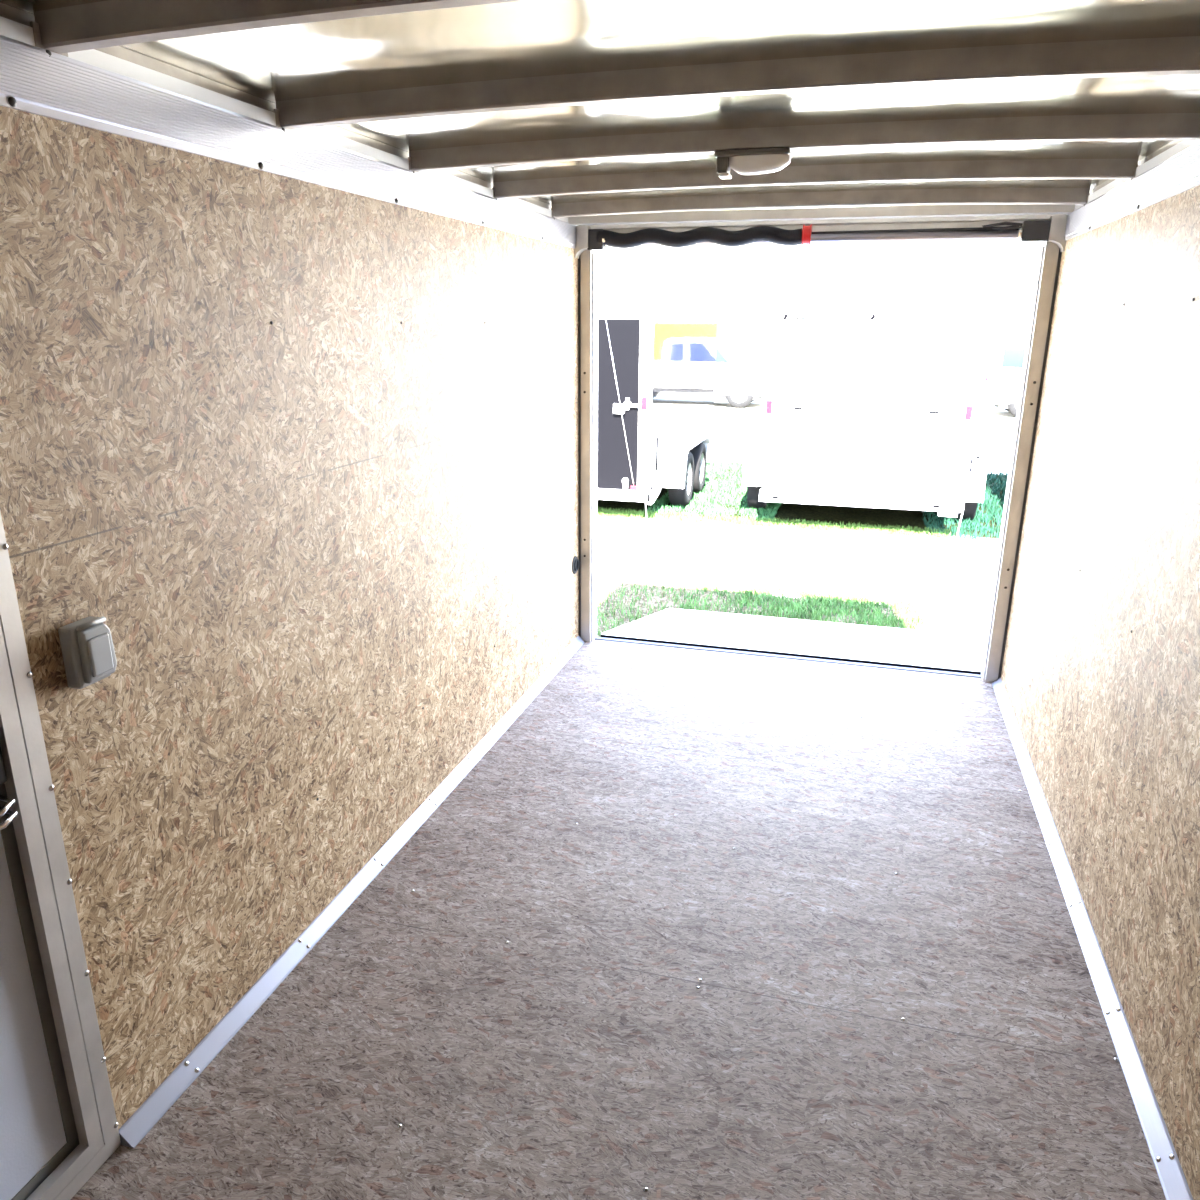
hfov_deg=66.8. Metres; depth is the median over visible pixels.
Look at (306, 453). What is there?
wall
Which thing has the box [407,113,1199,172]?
bow
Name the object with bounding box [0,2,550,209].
trim
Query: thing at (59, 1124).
door
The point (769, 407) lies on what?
tail light
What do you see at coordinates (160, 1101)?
trim
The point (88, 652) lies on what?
switch box
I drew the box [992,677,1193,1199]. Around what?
trim
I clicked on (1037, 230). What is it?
spring
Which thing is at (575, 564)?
ring
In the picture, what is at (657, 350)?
trailer
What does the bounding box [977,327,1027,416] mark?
car
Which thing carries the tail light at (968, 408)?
attached to the trailer at (875, 348)
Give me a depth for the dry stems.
6.99 m
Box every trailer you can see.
[597,291,718,519]
[743,242,992,539]
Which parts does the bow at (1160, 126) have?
plate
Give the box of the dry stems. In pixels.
[597,571,983,665]
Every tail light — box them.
[641,396,646,409]
[766,400,772,413]
[965,405,972,419]
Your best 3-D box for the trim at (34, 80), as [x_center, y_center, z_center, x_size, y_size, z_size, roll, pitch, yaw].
[-0.733,-0.927,1.825,0.012,0.096,4.580,5,18,15]
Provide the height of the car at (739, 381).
1.640 m
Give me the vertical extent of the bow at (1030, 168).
0.066 m
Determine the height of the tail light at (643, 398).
0.135 m
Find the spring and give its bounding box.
[587,220,1050,249]
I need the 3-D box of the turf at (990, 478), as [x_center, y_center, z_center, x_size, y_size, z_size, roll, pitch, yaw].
[4.524,-1.222,10.813,1.524,0.100,4.406,5,18,15]
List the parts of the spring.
support rod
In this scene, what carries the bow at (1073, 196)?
attached to the ceiling
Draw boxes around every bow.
[30,0,523,56]
[273,36,1199,130]
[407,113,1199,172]
[492,159,1137,199]
[551,188,1089,218]
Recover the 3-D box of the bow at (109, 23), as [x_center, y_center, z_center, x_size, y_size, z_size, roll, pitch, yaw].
[0.083,-0.800,1.151,1.950,0.066,0.060,5,18,15]
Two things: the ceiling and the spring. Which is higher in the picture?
the ceiling
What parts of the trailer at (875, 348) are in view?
grab rod, door, stabilizer leg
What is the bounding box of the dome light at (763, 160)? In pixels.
[714,147,791,178]
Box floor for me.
[71,639,1165,1199]
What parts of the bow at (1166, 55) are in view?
plate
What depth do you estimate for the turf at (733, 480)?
10.73 m
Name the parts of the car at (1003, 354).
sill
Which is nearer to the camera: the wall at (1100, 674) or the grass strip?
the wall at (1100, 674)
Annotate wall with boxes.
[0,106,578,1129]
[1001,185,1199,1199]
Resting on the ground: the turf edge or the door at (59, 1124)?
the turf edge
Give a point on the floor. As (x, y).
(696, 924)
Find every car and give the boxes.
[714,339,768,407]
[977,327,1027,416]
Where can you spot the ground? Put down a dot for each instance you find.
(951, 580)
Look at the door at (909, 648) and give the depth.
5.01 m
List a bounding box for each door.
[0,511,120,1199]
[600,608,981,674]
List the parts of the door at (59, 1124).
panel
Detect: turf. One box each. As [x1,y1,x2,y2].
[647,460,780,519]
[922,468,1007,539]
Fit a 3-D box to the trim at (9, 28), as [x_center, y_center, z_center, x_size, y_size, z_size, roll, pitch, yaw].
[-0.731,-0.995,1.842,0.016,0.026,4.650,5,18,15]
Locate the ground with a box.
[597,323,1028,668]
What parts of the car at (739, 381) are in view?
sill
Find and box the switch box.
[58,616,116,688]
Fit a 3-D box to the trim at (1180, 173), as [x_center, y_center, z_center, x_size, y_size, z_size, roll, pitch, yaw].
[1.135,-0.762,1.322,0.012,0.096,4.580,5,18,15]
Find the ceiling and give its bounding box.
[0,0,1199,210]
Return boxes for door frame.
[568,204,1074,682]
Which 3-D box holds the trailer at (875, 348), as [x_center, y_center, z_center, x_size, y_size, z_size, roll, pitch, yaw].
[3.101,-2.535,10.505,2.430,2.782,4.170,5,18,15]
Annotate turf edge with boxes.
[597,507,951,538]
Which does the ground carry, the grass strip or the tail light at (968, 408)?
the grass strip
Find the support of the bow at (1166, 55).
attached to the ceiling
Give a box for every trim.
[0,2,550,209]
[0,16,577,225]
[0,35,575,248]
[119,635,584,1147]
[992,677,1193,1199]
[1065,142,1199,240]
[1090,140,1182,193]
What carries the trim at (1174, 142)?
attached to the wall at (1100, 674)
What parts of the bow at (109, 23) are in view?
plate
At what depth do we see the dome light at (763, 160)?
2.26 m
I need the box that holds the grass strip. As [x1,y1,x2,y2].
[597,578,929,636]
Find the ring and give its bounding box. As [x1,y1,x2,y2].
[572,556,578,573]
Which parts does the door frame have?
post, sill, post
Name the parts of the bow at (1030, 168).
plate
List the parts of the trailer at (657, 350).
door, handle, frame, trim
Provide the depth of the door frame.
3.78 m

